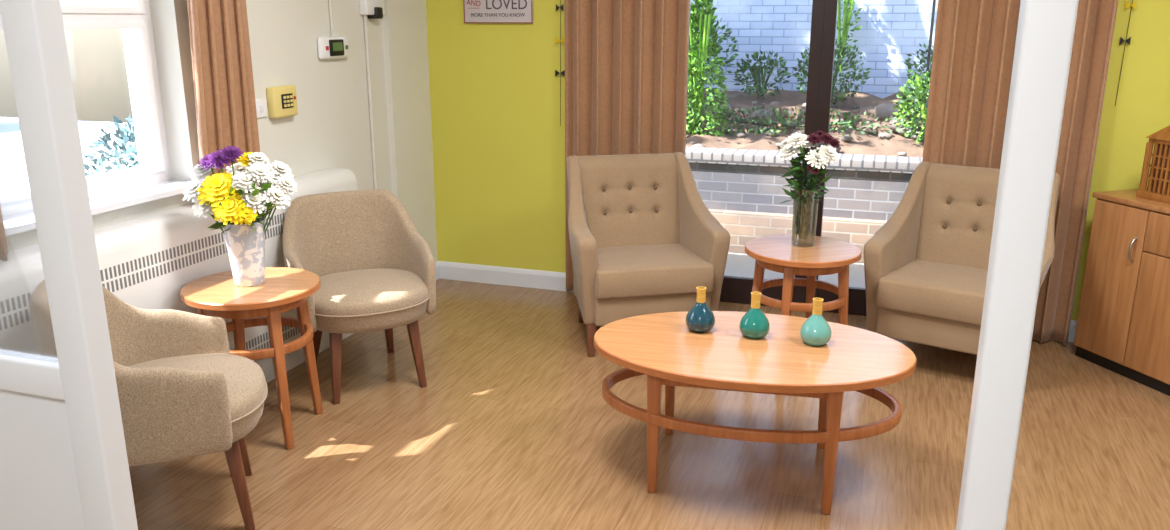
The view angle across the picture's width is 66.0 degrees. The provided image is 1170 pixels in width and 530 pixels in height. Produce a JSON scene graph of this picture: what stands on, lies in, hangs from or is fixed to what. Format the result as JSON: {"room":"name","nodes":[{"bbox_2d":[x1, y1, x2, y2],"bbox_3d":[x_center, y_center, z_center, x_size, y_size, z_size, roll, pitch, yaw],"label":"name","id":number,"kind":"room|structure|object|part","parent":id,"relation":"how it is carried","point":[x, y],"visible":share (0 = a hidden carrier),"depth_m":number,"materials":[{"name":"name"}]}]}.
{"room":"care facility","nodes":[
{"label":"care facility","id":0,"kind":"room"},
{"bbox_2d":[0,117,136,192],"bbox_3d":[-10.554,-1.664,12.715,19.800,0.100,6.800,5,16,18],"label":"ground","id":1,"kind":"structure","parent":0,"point":[13,171],"depth_m":12.13,"materials":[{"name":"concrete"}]},
{"bbox_2d":[83,115,138,175],"bbox_3d":[-3.344,-0.844,7.559,1.024,1.134,1.899,5,16,18],"label":"hedge","id":2,"kind":"object","parent":1,"relation":"on","point":[124,138],"visible":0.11,"depth_m":6.96,"materials":[{"name":"plant"}]},
{"bbox_2d":[708,209,886,263],"bbox_3d":[2.471,-0.084,6.179,9.200,0.380,0.080,5,16,18],"label":"brickwork","id":3,"kind":"object","parent":1,"relation":"on","point":[742,227],"visible":0.02,"depth_m":6.47,"materials":[{"name":"brick"}]},
{"bbox_2d":[689,163,911,220],"bbox_3d":[2.519,-0.285,6.271,9.200,0.720,0.220,5,16,18],"label":"brickwork","id":4,"kind":"object","parent":1,"relation":"on","point":[851,194],"visible":0.02,"depth_m":6.47,"materials":[{"name":"brick"}]},
{"bbox_2d":[685,147,922,173],"bbox_3d":[2.518,-0.669,6.161,9.200,0.080,0.270,5,16,18],"label":"coping","id":5,"kind":"object","parent":4,"relation":"on","point":[768,158],"visible":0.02,"depth_m":6.41,"materials":[{"name":"brick"}]},
{"bbox_2d":[688,0,937,98],"bbox_3d":[2.604,-2.993,8.667,13.000,4.800,0.200,5,16,18],"label":"wall","id":6,"kind":"structure","parent":1,"relation":"on","point":[890,30],"depth_m":8.85,"materials":[{"name":"brick"}]},
{"bbox_2d":[8,0,391,249],"bbox_3d":[-2.123,-0.366,2.626,0.280,2.680,6.800,5,16,18],"label":"wall","id":7,"kind":"structure","parent":0,"point":[330,128],"depth_m":4.29,"materials":[{"name":"beige paint"}]},
{"bbox_2d":[0,389,85,529],"bbox_3d":[-1.517,0.638,1.779,1.528,1.030,0.015,5,16,18],"label":"panel","id":8,"kind":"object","parent":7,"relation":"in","point":[39,486],"depth_m":1.46,"materials":[{"name":"white paint"}]},
{"bbox_2d":[0,0,164,203],"bbox_3d":[-1.919,-0.823,3.102,0.070,1.150,0.990,5,16,18],"label":"sash","id":9,"kind":"object","parent":7,"relation":"attached to","point":[137,32],"visible":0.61,"depth_m":3.56,"materials":[{"name":"white plastic"}]},
{"bbox_2d":[0,0,170,216],"bbox_3d":[-1.927,-0.815,3.113,0.070,1.270,1.080,5,16,18],"label":"frame","id":10,"kind":"object","parent":7,"relation":"attached to","point":[14,207],"visible":0.3,"depth_m":3.52,"materials":[{"name":"white plastic"}]},
{"bbox_2d":[2,180,188,234],"bbox_3d":[-1.818,-0.204,3.241,0.180,0.022,1.180,5,16,18],"label":"window sill","id":11,"kind":"structure","parent":7,"relation":"in","point":[23,221],"depth_m":3.37,"materials":[{"name":"white paint"}]},
{"bbox_2d":[13,167,357,382],"bbox_3d":[-1.663,0.254,3.498,0.142,0.865,2.680,5,16,18],"label":"radiator","id":12,"kind":"object","parent":7,"relation":"attached to","point":[146,262],"visible":0.27,"depth_m":3.48,"materials":[{"name":"metal"}]},
{"bbox_2d":[255,99,266,117],"bbox_3d":[-1.462,-0.706,4.057,0.018,0.080,0.080,5,16,18],"label":"light switch","id":13,"kind":"object","parent":7,"relation":"attached to","point":[261,107],"visible":0.73,"depth_m":4.05,"materials":[{"name":"white plastic"}]},
{"bbox_2d":[266,85,297,117],"bbox_3d":[-1.400,-0.758,4.174,0.053,0.140,0.170,5,16,18],"label":"keypad","id":14,"kind":"object","parent":7,"relation":"attached to","point":[281,100],"visible":1,"depth_m":4.14,"materials":[{"name":"yellow plastic"}]},
{"bbox_2d":[329,0,333,35],"bbox_3d":[-1.268,-1.623,4.389,0.012,0.985,0.012,5,16,18],"label":"cable","id":15,"kind":"object","parent":7,"relation":"attached to","point":[330,6],"visible":1,"depth_m":4.49,"materials":[{"name":"white plastic"}]},
{"bbox_2d":[317,36,348,59],"bbox_3d":[-1.260,-1.092,4.521,0.045,0.110,0.240,5,16,18],"label":"thermostat","id":16,"kind":"object","parent":7,"relation":"attached to","point":[331,47],"visible":1,"depth_m":4.48,"materials":[{"name":"white plastic"}]},
{"bbox_2d":[363,15,377,188],"bbox_3d":[-1.166,-0.603,4.972,0.020,1.500,0.020,5,16,18],"label":"conduit","id":17,"kind":"object","parent":7,"relation":"attached to","point":[364,16],"visible":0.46,"depth_m":4.88,"materials":[{"name":"white plastic"}]},
{"bbox_2d":[359,0,384,18],"bbox_3d":[-1.128,-1.385,4.799,0.070,0.140,0.180,5,16,18],"label":"junction box","id":18,"kind":"object","parent":7,"relation":"attached to","point":[374,9],"visible":1,"depth_m":4.78,"materials":[{"name":"white plastic"}]},
{"bbox_2d":[367,7,382,18],"bbox_3d":[-1.125,-1.349,4.819,0.070,0.060,0.060,5,16,18],"label":"lamp","id":19,"kind":"object","parent":18,"relation":"attached to","point":[377,12],"depth_m":4.80,"materials":[{"name":"black plastic"}]},
{"bbox_2d":[382,0,437,261],"bbox_3d":[-1.028,-1.120,5.231,0.035,2.600,0.440,5,16,18],"label":"wall","id":20,"kind":"structure","parent":7,"relation":"attached to","point":[405,36],"depth_m":5.26,"materials":[{"name":"beige paint"}]},
{"bbox_2d":[435,261,439,279],"bbox_3d":[-1.003,0.082,5.551,0.018,0.112,0.440,5,16,18],"label":"baseboard","id":21,"kind":"structure","parent":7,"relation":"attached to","point":[436,262],"depth_m":5.71,"materials":[{"name":"white paint"}]},
{"bbox_3d":[-1.712,-1.535,2.845,0.024,0.024,1.850,5,16,18],"label":"rail","id":22,"kind":"object","parent":7,"relation":"attached to","visible":0},
{"bbox_2d":[187,0,259,174],"bbox_3d":[-1.474,-0.981,3.585,0.088,1.400,0.388,5,16,18],"label":"curtain","id":23,"kind":"object","parent":22,"relation":"hanging from","point":[225,104],"visible":0.78,"depth_m":3.63,"materials":[{"name":"brown fabric"}]},
{"bbox_2d":[129,279,1169,529],"bbox_3d":[0.349,1.134,2.071,5.040,0.080,6.640,5,16,18],"label":"floor","id":24,"kind":"structure","parent":0,"point":[512,426],"depth_m":3.48,"materials":[{"name":"brown wood"}]},
{"bbox_2d":[0,0,137,529],"bbox_3d":[-0.763,0.190,1.389,0.064,2.100,0.045,5,16,18],"label":"stile","id":25,"kind":"object","parent":24,"relation":"on","point":[34,33],"visible":1,"depth_m":1.31,"materials":[{"name":"white paint"}]},
{"bbox_2d":[0,353,64,400],"bbox_3d":[-1.517,0.115,1.635,1.528,0.055,0.035,5,16,18],"label":"rail","id":26,"kind":"object","parent":25,"relation":"attached to","point":[19,374],"visible":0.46,"depth_m":1.40,"materials":[{"name":"white paint"}]},
{"bbox_2d":[0,214,57,361],"bbox_3d":[-1.488,-0.398,1.484,1.468,1.015,0.004,5,16,18],"label":"glazing","id":27,"kind":"object","parent":26,"relation":"on","point":[23,333],"visible":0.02,"depth_m":1.40,"materials":[{"name":"clear glass"}]},
{"bbox_2d":[31,280,267,529],"bbox_3d":[-1.363,0.434,2.914,0.636,0.824,0.627,-6,16,-20],"label":"tub chair","id":28,"kind":"object","parent":24,"relation":"on","point":[182,393],"visible":0.61,"depth_m":2.80,"materials":[{"name":"beige fabric"}]},
{"bbox_3d":[-1.319,0.444,2.934,0.533,0.166,0.573,-6,16,-20],"label":"seat","id":29,"kind":"part","parent":28,"relation":"part of","materials":[{"name":"beige fabric"}]},
{"bbox_3d":[-1.114,0.697,2.891,0.072,0.330,0.067,-6,16,-20],"label":"leg","id":30,"kind":"part","parent":28,"relation":"part of","materials":[{"name":"brown wood"}]},
{"bbox_3d":[-1.240,0.611,3.206,0.072,0.330,0.067,-6,16,-20],"label":"leg","id":31,"kind":"part","parent":28,"relation":"part of","materials":[{"name":"brown wood"}]},
{"bbox_2d":[180,267,322,449],"bbox_3d":[-1.288,0.368,3.561,0.510,0.610,0.510,1,15,4],"label":"side table","id":32,"kind":"object","parent":24,"relation":"on","point":[284,289],"visible":0.79,"depth_m":3.42,"materials":[{"name":"brown wood"}]},
{"bbox_3d":[-1.440,0.417,3.437,0.074,0.581,0.042,-13,20,-39],"label":"leg","id":33,"kind":"part","parent":32,"relation":"part of","materials":[{"name":"brown wood"}]},
{"bbox_3d":[-1.421,0.342,3.711,0.042,0.581,0.074,-13,20,-39],"label":"leg","id":34,"kind":"part","parent":32,"relation":"part of","materials":[{"name":"brown wood"}]},
{"bbox_2d":[183,146,296,286],"bbox_3d":[-1.306,-0.189,3.432,0.378,0.533,0.343,5,16,18],"label":"flower vase","id":35,"kind":"object","parent":32,"relation":"on","point":[222,195],"visible":1,"depth_m":3.36,"materials":[{"name":"glass"}]},
{"bbox_3d":[-1.156,0.422,3.418,0.042,0.581,0.074,-13,20,-39],"label":"leg","id":36,"kind":"part","parent":32,"relation":"part of","materials":[{"name":"brown wood"}]},
{"bbox_3d":[-1.137,0.347,3.692,0.074,0.581,0.042,-13,20,-39],"label":"leg","id":37,"kind":"part","parent":32,"relation":"part of","materials":[{"name":"brown wood"}]},
{"bbox_2d":[283,189,435,403],"bbox_3d":[-1.006,0.123,4.052,0.627,0.824,0.636,-8,17,-27],"label":"tub chair","id":38,"kind":"object","parent":24,"relation":"on","point":[376,271],"visible":0.86,"depth_m":4.06,"materials":[{"name":"beige fabric"}]},
{"bbox_3d":[-1.250,0.332,4.226,0.056,0.330,0.158,-13,20,-40],"label":"leg","id":39,"kind":"part","parent":38,"relation":"part of","materials":[{"name":"brown wood"}]},
{"bbox_3d":[-1.067,0.429,3.868,0.067,0.330,0.072,-8,17,-27],"label":"leg","id":40,"kind":"part","parent":38,"relation":"part of","materials":[{"name":"brown wood"}]},
{"bbox_3d":[-0.984,0.147,4.016,0.573,0.166,0.533,-8,17,-27],"label":"seat","id":41,"kind":"part","parent":38,"relation":"part of","materials":[{"name":"beige fabric"}]},
{"bbox_3d":[-0.963,0.291,4.373,0.056,0.330,0.158,-4,16,-14],"label":"leg","id":42,"kind":"part","parent":38,"relation":"part of","materials":[{"name":"brown wood"}]},
{"bbox_3d":[-0.757,0.386,4.027,0.067,0.330,0.072,-8,17,-27],"label":"leg","id":43,"kind":"part","parent":38,"relation":"part of","materials":[{"name":"brown wood"}]},
{"bbox_2d":[567,152,729,356],"bbox_3d":[0.277,-0.075,4.612,0.776,0.912,0.655,-3,16,-12],"label":"armchair","id":44,"kind":"object","parent":24,"relation":"on","point":[643,237],"visible":0.96,"depth_m":4.58,"materials":[{"name":"beige fabric"}]},
{"bbox_3d":[-0.009,0.236,4.888,0.050,0.165,0.070,-3,16,-12],"label":"leg","id":45,"kind":"part","parent":44,"relation":"part of","materials":[{"name":"brown wood"}]},
{"bbox_3d":[-0.030,-0.139,4.539,0.140,0.752,0.634,-2,15,-9],"label":"arm","id":46,"kind":"part","parent":44,"relation":"part of","materials":[{"name":"beige fabric"}]},
{"bbox_3d":[0.034,0.364,4.422,0.050,0.165,0.070,-3,16,-12],"label":"leg","id":47,"kind":"part","parent":44,"relation":"part of","materials":[{"name":"brown wood"}]},
{"bbox_3d":[0.279,0.140,4.660,0.584,0.150,0.560,-3,16,-12],"label":"seat","id":48,"kind":"part","parent":44,"relation":"part of","materials":[{"name":"beige fabric"}]},
{"bbox_2d":[595,243,713,298],"bbox_3d":[0.293,0.013,4.561,0.584,0.158,0.507,-3,16,-12],"label":"seat cushion","id":49,"kind":"object","parent":44,"relation":"on","point":[622,270],"depth_m":4.36,"materials":[{"name":"beige fabric"}]},
{"bbox_3d":[0.579,-0.173,4.665,0.140,0.752,0.634,-4,16,-15],"label":"arm","id":50,"kind":"part","parent":44,"relation":"part of","materials":[{"name":"beige fabric"}]},
{"bbox_2d":[594,311,916,514],"bbox_3d":[0.584,0.515,3.254,1.120,0.490,0.724,3,16,12],"label":"coffee table","id":51,"kind":"object","parent":24,"relation":"on","point":[660,346],"visible":0.96,"depth_m":3.05,"materials":[{"name":"brown wood"}]},
{"bbox_3d":[0.236,0.574,3.100,0.048,0.457,0.048,3,16,12],"label":"leg","id":52,"kind":"part","parent":51,"relation":"part of","materials":[{"name":"brown wood"}]},
{"bbox_3d":[0.337,0.453,3.543,0.048,0.457,0.048,3,16,12],"label":"leg","id":53,"kind":"part","parent":51,"relation":"part of","materials":[{"name":"brown wood"}]},
{"bbox_2d":[685,286,714,332],"bbox_3d":[0.425,0.162,3.306,0.110,0.163,0.110,5,16,18],"label":"bottle vase","id":54,"kind":"object","parent":51,"relation":"on","point":[700,318],"visible":1,"depth_m":3.28,"materials":[{"name":"teal ceramic"}]},
{"bbox_3d":[0.574,0.333,3.204,0.610,0.047,0.495,3,16,12],"label":"cross rail","id":55,"kind":"part","parent":51,"relation":"part of","materials":[{"name":"brown wood"}]},
{"bbox_2d":[739,292,769,338],"bbox_3d":[0.613,0.179,3.243,0.110,0.163,0.110,5,16,18],"label":"bottle vase","id":56,"kind":"object","parent":51,"relation":"on","point":[754,324],"visible":1,"depth_m":3.21,"materials":[{"name":"teal ceramic"}]},
{"bbox_2d":[800,298,831,345],"bbox_3d":[0.816,0.198,3.172,0.110,0.163,0.110,5,16,18],"label":"bottle vase","id":57,"kind":"object","parent":51,"relation":"on","point":[815,331],"visible":1,"depth_m":3.15,"materials":[{"name":"teal ceramic"}]},
{"bbox_3d":[0.913,0.486,3.421,0.048,0.457,0.048,3,16,12],"label":"leg","id":58,"kind":"part","parent":51,"relation":"part of","materials":[{"name":"brown wood"}]},
{"bbox_3d":[0.809,0.611,2.964,0.048,0.457,0.048,3,16,12],"label":"leg","id":59,"kind":"part","parent":51,"relation":"part of","materials":[{"name":"brown wood"}]},
{"bbox_2d":[745,235,861,324],"bbox_3d":[0.976,0.216,4.118,0.510,0.610,0.510,-4,16,-16],"label":"side table","id":60,"kind":"object","parent":24,"relation":"on","point":[776,253],"visible":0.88,"depth_m":3.97,"materials":[{"name":"brown wood"}]},
{"bbox_3d":[0.799,0.204,4.216,0.074,0.581,0.042,8,17,28],"label":"leg","id":61,"kind":"part","parent":60,"relation":"part of","materials":[{"name":"brown wood"}]},
{"bbox_3d":[0.878,0.277,3.952,0.042,0.581,0.074,8,17,28],"label":"leg","id":62,"kind":"part","parent":60,"relation":"part of","materials":[{"name":"brown wood"}]},
{"bbox_2d":[778,130,840,247],"bbox_3d":[0.989,-0.340,4.020,0.267,0.514,0.228,5,16,18],"label":"flower vase","id":63,"kind":"object","parent":60,"relation":"on","point":[806,200],"visible":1,"depth_m":3.98,"materials":[{"name":"clear glass"}]},
{"bbox_3d":[1.073,0.183,4.292,0.042,0.581,0.074,8,17,28],"label":"leg","id":64,"kind":"part","parent":60,"relation":"part of","materials":[{"name":"brown wood"}]},
{"bbox_3d":[1.152,0.256,4.028,0.074,0.581,0.042,8,17,28],"label":"leg","id":65,"kind":"part","parent":60,"relation":"part of","materials":[{"name":"brown wood"}]},
{"bbox_2d":[863,162,1059,354],"bbox_3d":[1.772,0.029,4.229,0.776,0.912,0.655,11,19,34],"label":"armchair","id":66,"kind":"object","parent":24,"relation":"on","point":[926,267],"visible":0.66,"depth_m":4.25,"materials":[{"name":"beige fabric"}]},
{"bbox_3d":[1.525,-0.098,4.391,0.140,0.752,0.634,12,19,37],"label":"arm","id":67,"kind":"part","parent":66,"relation":"part of","materials":[{"name":"beige fabric"}]},
{"bbox_3d":[1.766,0.244,4.279,0.584,0.150,0.560,11,19,34],"label":"seat","id":68,"kind":"part","parent":66,"relation":"part of","materials":[{"name":"beige fabric"}]},
{"bbox_2d":[876,259,987,325],"bbox_3d":[1.729,0.115,4.190,0.584,0.158,0.507,11,19,34],"label":"seat cushion","id":69,"kind":"object","parent":66,"relation":"on","point":[949,291],"depth_m":4.08,"materials":[{"name":"beige fabric"}]},
{"bbox_3d":[2.033,-0.003,4.043,0.140,0.752,0.634,9,18,31],"label":"arm","id":70,"kind":"part","parent":66,"relation":"part of","materials":[{"name":"beige fabric"}]},
{"bbox_2d":[956,0,1078,529],"bbox_3d":[0.436,0.298,0.995,0.044,2.100,0.050,5,16,18],"label":"door frame","id":71,"kind":"structure","parent":24,"relation":"on","point":[1046,28],"depth_m":0.89,"materials":[{"name":"white paint"}]},
{"bbox_2d":[1074,188,1169,395],"bbox_3d":[2.677,0.159,3.938,0.371,0.815,0.966,-5,16,-16],"label":"base cabinet","id":72,"kind":"object","parent":24,"relation":"on","point":[1123,327],"visible":0.94,"depth_m":4.09,"materials":[{"name":"brown wood"}]},
{"bbox_3d":[2.454,-0.067,4.036,0.035,0.118,0.010,-5,16,-16],"label":"handle","id":73,"kind":"part","parent":72,"relation":"part of","materials":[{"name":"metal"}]},
{"bbox_2d":[1136,125,1169,203],"bbox_3d":[2.644,-0.480,4.004,0.200,0.383,0.200,-5,16,-16],"label":"wooden lantern","id":74,"kind":"object","parent":72,"relation":"on","point":[1158,188],"visible":1,"depth_m":4.02,"materials":[{"name":"brown wood"}]},
{"bbox_2d":[426,0,1169,320],"bbox_3d":[1.442,-0.955,4.777,5.020,2.680,0.250,5,16,18],"label":"wall","id":75,"kind":"structure","parent":0,"point":[498,137],"depth_m":5.32,"materials":[{"name":"yellow paint"}]},
{"bbox_2d":[463,0,533,22],"bbox_3d":[-0.499,-1.608,5.137,0.430,0.440,0.021,5,16,18],"label":"wall sign","id":76,"kind":"object","parent":75,"relation":"attached to","point":[475,11],"visible":1,"depth_m":5.17,"materials":[{"name":"grey"}]},
{"bbox_2d":[438,261,572,291],"bbox_3d":[-0.297,0.087,5.533,1.365,0.112,0.018,5,16,18],"label":"baseboard","id":77,"kind":"structure","parent":75,"relation":"attached to","point":[550,280],"depth_m":5.59,"materials":[{"name":"white paint"}]},
{"bbox_2d":[719,293,866,315],"bbox_3d":[1.325,-0.779,4.856,1.980,2.140,0.070,5,16,18],"label":"frame","id":78,"kind":"object","parent":75,"relation":"attached to","point":[852,310],"visible":0.02,"depth_m":5.22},
{"bbox_2d":[721,0,865,306],"bbox_3d":[1.317,-0.763,4.834,1.840,2.020,0.063,5,16,18],"label":"window","id":79,"kind":"structure","parent":75,"relation":"in","point":[733,285],"depth_m":4.80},
{"bbox_3d":[1.244,-0.761,4.828,0.008,2.020,0.003,5,16,18],"label":"meeting groove","id":80,"kind":"part","parent":79,"relation":"part of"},
{"bbox_2d":[1068,320,1076,341],"bbox_3d":[2.997,0.385,4.445,1.640,0.112,0.018,5,16,18],"label":"baseboard","id":81,"kind":"structure","parent":75,"relation":"attached to","point":[1073,324],"depth_m":4.60,"materials":[{"name":"white paint"}]},
{"bbox_3d":[1.199,-1.858,4.403,3.000,0.024,0.024,5,16,18],"label":"rail","id":82,"kind":"object","parent":75,"relation":"attached to","visible":0},
{"bbox_2d":[555,0,564,125],"bbox_3d":[-0.142,-1.433,5.050,0.060,1.300,0.006,5,16,18],"label":"garland","id":83,"kind":"object","parent":82,"relation":"hanging from","point":[557,7],"visible":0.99,"depth_m":5.11,"materials":[{"name":"black plastic"}]},
{"bbox_2d":[564,0,689,290],"bbox_3d":[0.225,-0.866,5.021,0.715,2.180,0.120,5,16,18],"label":"curtain","id":84,"kind":"object","parent":82,"relation":"hanging from","point":[626,61],"visible":0.46,"depth_m":4.97,"materials":[{"name":"brown fabric"}]},
{"bbox_2d":[922,0,1118,344],"bbox_3d":[2.085,-0.693,4.409,0.776,2.190,0.106,5,16,18],"label":"curtain","id":85,"kind":"object","parent":82,"relation":"hanging from","point":[975,40],"visible":0.45,"depth_m":4.40,"materials":[{"name":"brown fabric"}]},
{"bbox_2d":[1115,0,1136,105],"bbox_3d":[2.526,-1.289,4.142,0.044,1.100,0.006,5,16,18],"label":"garland","id":86,"kind":"object","parent":82,"relation":"hanging from","point":[1127,4],"visible":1,"depth_m":4.20,"materials":[{"name":"black plastic"}]},
{"label":"outside","id":87,"kind":"structure","parent":0,"visible":0},
{"bbox_3d":[-6.130,1.525,1.059,36.000,0.100,13.200,5,16,18],"label":"ground","id":88,"kind":"structure","parent":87,"visible":0},
{"bbox_2d":[724,253,864,287],"bbox_3d":[2.259,0.225,5.621,9.200,0.080,1.210,5,16,18],"label":"paving","id":89,"kind":"object","parent":88,"relation":"on","point":[737,265],"visible":0.02,"depth_m":6.11,"materials":[{"name":"grey concrete"}]},
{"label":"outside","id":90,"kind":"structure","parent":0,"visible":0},
{"bbox_2d":[686,88,928,156],"bbox_3d":[2.753,-1.168,7.536,8.500,0.427,2.600,5,16,18],"label":"bed","id":91,"kind":"object","parent":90,"point":[863,124],"visible":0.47,"depth_m":7.53,"materials":[{"name":"soil"}]},
{"bbox_2d":[686,0,734,136],"bbox_3d":[0.974,-1.808,7.494,0.599,1.478,0.532,0,15,1],"label":"conifer shrub","id":92,"kind":"object","parent":91,"relation":"on","point":[704,23],"visible":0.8,"depth_m":7.45,"materials":[{"name":"green plant"}]},
{"bbox_2d":[688,7,738,89],"bbox_3d":[0.870,-2.090,8.773,1.283,0.892,0.694,5,16,18],"label":"shrub","id":93,"kind":"object","parent":91,"relation":"on","point":[722,37],"visible":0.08,"depth_m":8.59,"materials":[{"name":"green plant"}]},
{"bbox_2d":[733,50,791,98],"bbox_3d":[1.695,-1.827,8.643,0.526,0.479,0.442,13,20,40],"label":"shrub","id":94,"kind":"object","parent":91,"relation":"on","point":[758,78],"visible":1,"depth_m":8.62,"materials":[{"name":"green plant"}]},
{"bbox_2d":[791,40,870,104],"bbox_3d":[2.252,-1.767,8.253,0.705,0.598,0.495,5,16,18],"label":"shrub","id":95,"kind":"object","parent":91,"relation":"on","point":[846,50],"visible":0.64,"depth_m":8.21,"materials":[{"name":"green plant"}]},
{"bbox_2d":[835,0,862,71],"bbox_3d":[2.472,-2.364,8.586,0.330,1.032,0.241,12,19,37],"label":"climbing ivy","id":96,"kind":"object","parent":91,"relation":"on","point":[847,18],"visible":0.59,"depth_m":8.57,"materials":[{"name":"green plant"}]},
{"bbox_2d":[892,70,930,143],"bbox_3d":[2.690,-1.187,6.825,0.691,0.638,0.566,5,16,18],"label":"shrub","id":97,"kind":"object","parent":91,"relation":"on","point":[917,84],"visible":0.3,"depth_m":6.82,"materials":[{"name":"green plant"}]},
{"bbox_2d":[902,41,933,95],"bbox_3d":[3.343,-1.788,8.191,0.870,0.619,0.482,5,16,18],"label":"shrub","id":98,"kind":"object","parent":91,"relation":"on","point":[922,60],"visible":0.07,"depth_m":8.23,"materials":[{"name":"green plant"}]},
{"bbox_2d":[924,0,935,103],"bbox_3d":[2.770,-2.057,7.440,0.224,1.742,0.024,5,16,18],"label":"pole","id":99,"kind":"object","parent":91,"relation":"on","point":[934,1],"visible":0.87,"depth_m":7.45,"materials":[{"name":"black plastic"}]}
]}

